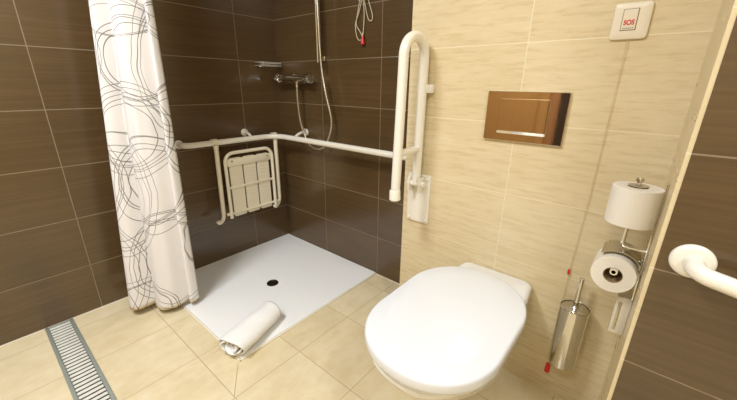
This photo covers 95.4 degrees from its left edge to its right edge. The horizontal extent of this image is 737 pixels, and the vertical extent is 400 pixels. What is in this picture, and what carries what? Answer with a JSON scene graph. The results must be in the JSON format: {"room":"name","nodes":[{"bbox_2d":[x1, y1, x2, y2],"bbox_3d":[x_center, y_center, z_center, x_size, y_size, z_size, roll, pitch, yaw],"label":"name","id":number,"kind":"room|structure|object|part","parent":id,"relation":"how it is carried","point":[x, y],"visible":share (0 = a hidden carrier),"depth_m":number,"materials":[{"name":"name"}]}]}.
{"room":"accessible bathroom","nodes":[
{"label":"accessible bathroom","id":0,"kind":"room"},
{"bbox_2d":[0,0,288,345],"bbox_3d":[-1.531,-0.589,1.253,0.100,2.500,2.950,16,24,37],"label":"wall","id":1,"kind":"structure","parent":0,"point":[61,257],"depth_m":1.62,"materials":[{"name":"brown tile"}]},
{"bbox_2d":[0,273,399,347],"bbox_3d":[-1.043,0.733,1.261,1.212,0.006,2.750,16,24,37],"label":"trim","id":2,"kind":"structure","parent":1,"relation":"attached to","point":[376,273],"depth_m":1.69,"materials":[{"name":"beige"}]},
{"bbox_2d":[254,62,281,66],"bbox_3d":[-0.637,-0.863,2.135,0.087,0.032,0.150,16,24,37],"label":"basket","id":3,"kind":"object","parent":1,"relation":"attached to","point":[262,64],"visible":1,"depth_m":2.14,"materials":[{"name":"silver metal"}]},
{"bbox_2d":[0,275,560,399],"bbox_3d":[-0.243,1.009,0.648,3.500,0.100,2.950,16,24,37],"label":"floor","id":4,"kind":"structure","parent":0,"point":[149,352],"depth_m":1.42,"materials":[{"name":"beige tile"}]},
{"bbox_2d":[45,318,116,399],"bbox_3d":[-1.024,0.736,1.252,1.246,0.006,0.104,16,24,37],"label":"drain","id":5,"kind":"object","parent":4,"relation":"on","point":[85,380],"visible":1,"depth_m":1.39,"materials":[{"name":"grey metal"}]},
{"bbox_2d":[180,234,375,361],"bbox_3d":[-0.586,0.473,2.022,0.881,0.014,0.930,16,24,37],"label":"shower tray","id":6,"kind":"object","parent":4,"relation":"on","point":[299,276],"visible":0.89,"depth_m":1.96,"materials":[{"name":"white ceramic"}]},
{"bbox_2d":[218,301,280,355],"bbox_3d":[-0.530,0.583,1.541,0.140,0.086,0.300,9,21,22],"label":"rolled towel","id":7,"kind":"object","parent":6,"relation":"on","point":[240,338],"visible":1,"depth_m":1.48,"materials":[{"name":"white fabric"}]},
{"bbox_2d":[272,0,412,283],"bbox_3d":[-0.114,-0.791,1.894,1.212,2.500,0.100,16,24,37],"label":"wall","id":8,"kind":"structure","parent":0,"point":[338,202],"depth_m":1.99,"materials":[{"name":"brown tile"}]},
{"bbox_2d":[175,128,405,160],"bbox_3d":[-0.351,-0.338,1.936,1.365,0.078,0.546,5,19,12],"label":"grab rail","id":9,"kind":"object","parent":8,"relation":"attached to","point":[179,144],"visible":0.74,"depth_m":1.93,"materials":[{"name":"white metal"}]},
{"bbox_2d":[210,132,280,224],"bbox_3d":[-0.775,-0.148,2.140,0.054,0.517,0.484,16,24,37],"label":"shower seat","id":10,"kind":"object","parent":9,"relation":"hanging from","point":[249,162],"visible":0.99,"depth_m":2.14,"materials":[{"name":"beige plastic"}]},
{"bbox_3d":[-0.900,-0.081,1.993,0.038,0.483,0.078,16,24,37],"label":"frame","id":11,"kind":"part","parent":10,"relation":"part of","materials":[{"name":"beige plastic"}]},
{"bbox_3d":[-0.749,-0.122,2.157,0.021,0.418,0.346,16,24,37],"label":"seat frame","id":12,"kind":"part","parent":10,"relation":"part of","materials":[{"name":"beige plastic"}]},
{"bbox_3d":[-0.639,-0.179,2.288,0.038,0.483,0.079,16,24,37],"label":"frame","id":13,"kind":"part","parent":10,"relation":"part of","materials":[{"name":"beige plastic"}]},
{"bbox_2d":[273,0,332,149],"bbox_3d":[-0.392,-0.862,1.984,0.500,1.113,0.092,16,24,37],"label":"shower mixer","id":14,"kind":"object","parent":8,"relation":"attached to","point":[307,78],"visible":0.96,"depth_m":1.98,"materials":[{"name":"silver metal"}]},
{"bbox_3d":[-0.580,-0.779,2.148,0.048,0.052,0.051,16,24,37],"label":"knob","id":15,"kind":"part","parent":14,"relation":"part of","materials":[{"name":"silver metal"}]},
{"bbox_3d":[-0.357,-0.716,1.973,0.048,0.052,0.051,16,24,37],"label":"knob","id":16,"kind":"part","parent":14,"relation":"part of","materials":[{"name":"silver metal"}]},
{"bbox_2d":[314,0,325,62],"bbox_3d":[-0.279,-1.138,1.797,0.045,0.745,0.085,16,24,37],"label":"slide bar","id":17,"kind":"object","parent":8,"relation":"attached to","point":[315,12],"visible":0.73,"depth_m":1.87,"materials":[{"name":"silver metal"}]},
{"bbox_2d":[355,0,372,44],"bbox_3d":[-0.022,-1.265,1.565,0.025,0.987,0.117,-17,26,-41],"label":"pull cord","id":18,"kind":"object","parent":8,"relation":"attached to","point":[362,36],"visible":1,"depth_m":1.70,"materials":[{"name":"white fabric"}]},
{"bbox_3d":[-0.547,-1.438,1.319,0.962,0.059,0.980,16,24,37],"label":"curtain rod","id":19,"kind":"object","parent":8,"relation":"attached to","visible":0},
{"bbox_2d":[88,0,198,309],"bbox_3d":[-1.020,-0.406,1.415,0.374,2.000,0.101,-2,19,-7],"label":"shower curtain","id":20,"kind":"object","parent":19,"relation":"hanging from","point":[156,247],"visible":1,"depth_m":1.47,"materials":[{"name":"white fabric"}]},
{"bbox_2d":[399,0,721,399],"bbox_3d":[0.603,-0.538,1.183,0.856,2.500,0.337,16,24,37],"label":"wall","id":21,"kind":"structure","parent":0,"point":[514,209],"depth_m":1.12,"materials":[{"name":"beige tile"}]},
{"bbox_2d":[389,31,434,223],"bbox_3d":[0.157,-0.239,1.304,0.110,0.756,0.204,16,24,37],"label":"grab rail","id":22,"kind":"object","parent":21,"relation":"attached to","point":[418,184],"visible":1,"depth_m":1.29,"materials":[{"name":"white metal"}]},
{"bbox_3d":[0.217,-0.008,1.462,0.110,0.217,0.009,16,24,37],"label":"wall plate","id":23,"kind":"part","parent":22,"relation":"part of","materials":[{"name":"white metal"}]},
{"bbox_2d":[365,262,531,399],"bbox_3d":[0.277,0.494,1.108,0.378,0.379,0.689,16,24,37],"label":"toilet","id":24,"kind":"object","parent":21,"relation":"attached to","point":[447,332],"visible":1,"depth_m":0.93,"materials":[{"name":"white ceramic"}]},
{"bbox_3d":[0.242,0.365,1.017,0.368,0.008,0.564,16,24,37],"label":"seat","id":25,"kind":"part","parent":24,"relation":"part of","materials":[{"name":"white plastic"}]},
{"bbox_2d":[483,91,571,146],"bbox_3d":[0.512,-0.272,1.109,0.253,0.163,0.017,16,24,37],"label":"flush plate","id":26,"kind":"object","parent":21,"relation":"attached to","point":[540,118],"visible":1,"depth_m":1.09,"materials":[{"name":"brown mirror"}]},
{"bbox_2d":[548,300,589,370],"bbox_3d":[0.681,0.455,1.142,0.086,0.225,0.104,16,24,37],"label":"toilet brush holder","id":27,"kind":"object","parent":21,"relation":"attached to","point":[570,328],"visible":0.9,"depth_m":1.11,"materials":[{"name":"silver metal"}]},
{"bbox_2d":[561,277,588,314],"bbox_3d":[0.676,0.400,1.115,0.081,0.320,0.081,16,24,37],"label":"toilet brush","id":28,"kind":"object","parent":27,"relation":"in","point":[574,307],"visible":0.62,"depth_m":1.08,"materials":[{"name":"silver metal"}]},
{"bbox_3d":[0.677,0.308,1.084,0.015,0.125,0.015,16,24,37],"label":"handle","id":29,"kind":"part","parent":28,"relation":"part of","materials":[{"name":"silver metal"}]},
{"bbox_2d":[544,0,654,372],"bbox_3d":[0.684,0.068,1.069,0.083,1.230,0.019,16,24,37],"label":"switch","id":30,"kind":"object","parent":21,"relation":"attached to","point":[631,20],"visible":0.98,"depth_m":0.89,"materials":[{"name":"beige plastic"}]},
{"bbox_3d":[0.674,0.631,1.263,0.018,0.038,0.018,16,24,37],"label":"pull handle","id":31,"kind":"part","parent":30,"relation":"part of","materials":[{"name":"red plastic"}]},
{"bbox_3d":[0.684,0.091,1.079,0.010,1.108,0.004,16,24,37],"label":"pull cord","id":32,"kind":"part","parent":30,"relation":"part of","materials":[{"name":"red fabric"}]},
{"bbox_3d":[0.694,-0.473,0.887,0.083,0.089,0.010,16,24,37],"label":"plate","id":33,"kind":"part","parent":30,"relation":"part of","materials":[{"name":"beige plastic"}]},
{"bbox_2d":[598,0,736,399],"bbox_3d":[0.832,-0.406,0.805,0.008,2.500,0.658,16,24,37],"label":"wall","id":34,"kind":"structure","parent":0,"point":[727,14],"depth_m":0.73,"materials":[{"name":"beige tile"}]},
{"bbox_2d":[608,292,632,334],"bbox_3d":[0.698,0.314,0.930,0.035,0.115,0.039,16,24,37],"label":"box","id":35,"kind":"object","parent":34,"relation":"attached to","point":[622,306],"visible":0.89,"depth_m":0.92,"materials":[{"name":"white plastic"}]},
{"bbox_2d":[601,177,669,299],"bbox_3d":[0.681,0.103,0.881,0.094,0.335,0.137,16,24,37],"label":"toilet roll holder","id":36,"kind":"object","parent":34,"relation":"attached to","point":[621,246],"visible":0.77,"depth_m":0.87,"materials":[{"name":"silver metal"}]},
{"bbox_2d":[590,247,638,292],"bbox_3d":[0.668,0.184,0.910,0.099,0.099,0.098,16,24,37],"label":"toilet roll","id":37,"kind":"object","parent":36,"relation":"on","point":[625,280],"visible":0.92,"depth_m":0.88,"materials":[{"name":"beige paper"}]},
{"bbox_3d":[0.681,0.138,0.900,0.086,0.026,0.085,16,24,37],"label":"plate","id":38,"kind":"part","parent":36,"relation":"part of","materials":[{"name":"silver metal"}]},
{"bbox_3d":[0.689,0.045,0.846,0.058,0.184,0.011,16,24,37],"label":"spare roll arm","id":39,"kind":"part","parent":36,"relation":"part of","materials":[{"name":"silver metal"}]},
{"bbox_2d":[604,181,664,229],"bbox_3d":[0.671,0.012,0.851,0.105,0.096,0.105,16,24,37],"label":"toilet roll","id":40,"kind":"object","parent":36,"relation":"on","point":[629,207],"visible":0.98,"depth_m":0.81,"materials":[{"name":"beige paper"}]},
{"bbox_3d":[0.672,-0.051,0.829,0.018,0.010,0.018,16,24,37],"label":"knob","id":41,"kind":"part","parent":36,"relation":"part of","materials":[{"name":"silver metal"}]},
{"bbox_2d":[611,16,736,399],"bbox_3d":[1.342,-0.261,0.403,1.324,2.500,0.659,16,24,37],"label":"wall","id":42,"kind":"structure","parent":0,"point":[683,343],"depth_m":0.69,"materials":[{"name":"brown tile"}]},
{"bbox_2d":[668,244,736,298],"bbox_3d":[0.822,0.228,0.520,0.564,0.159,0.074,16,24,37],"label":"grab rail","id":43,"kind":"object","parent":42,"relation":"attached to","point":[698,263],"visible":1,"depth_m":0.65,"materials":[{"name":"white metal"}]},
{"bbox_3d":[0.822,0.228,0.518,0.523,0.120,0.072,16,24,37],"label":"rail","id":44,"kind":"part","parent":43,"relation":"part of","materials":[{"name":"white metal"}]}
]}

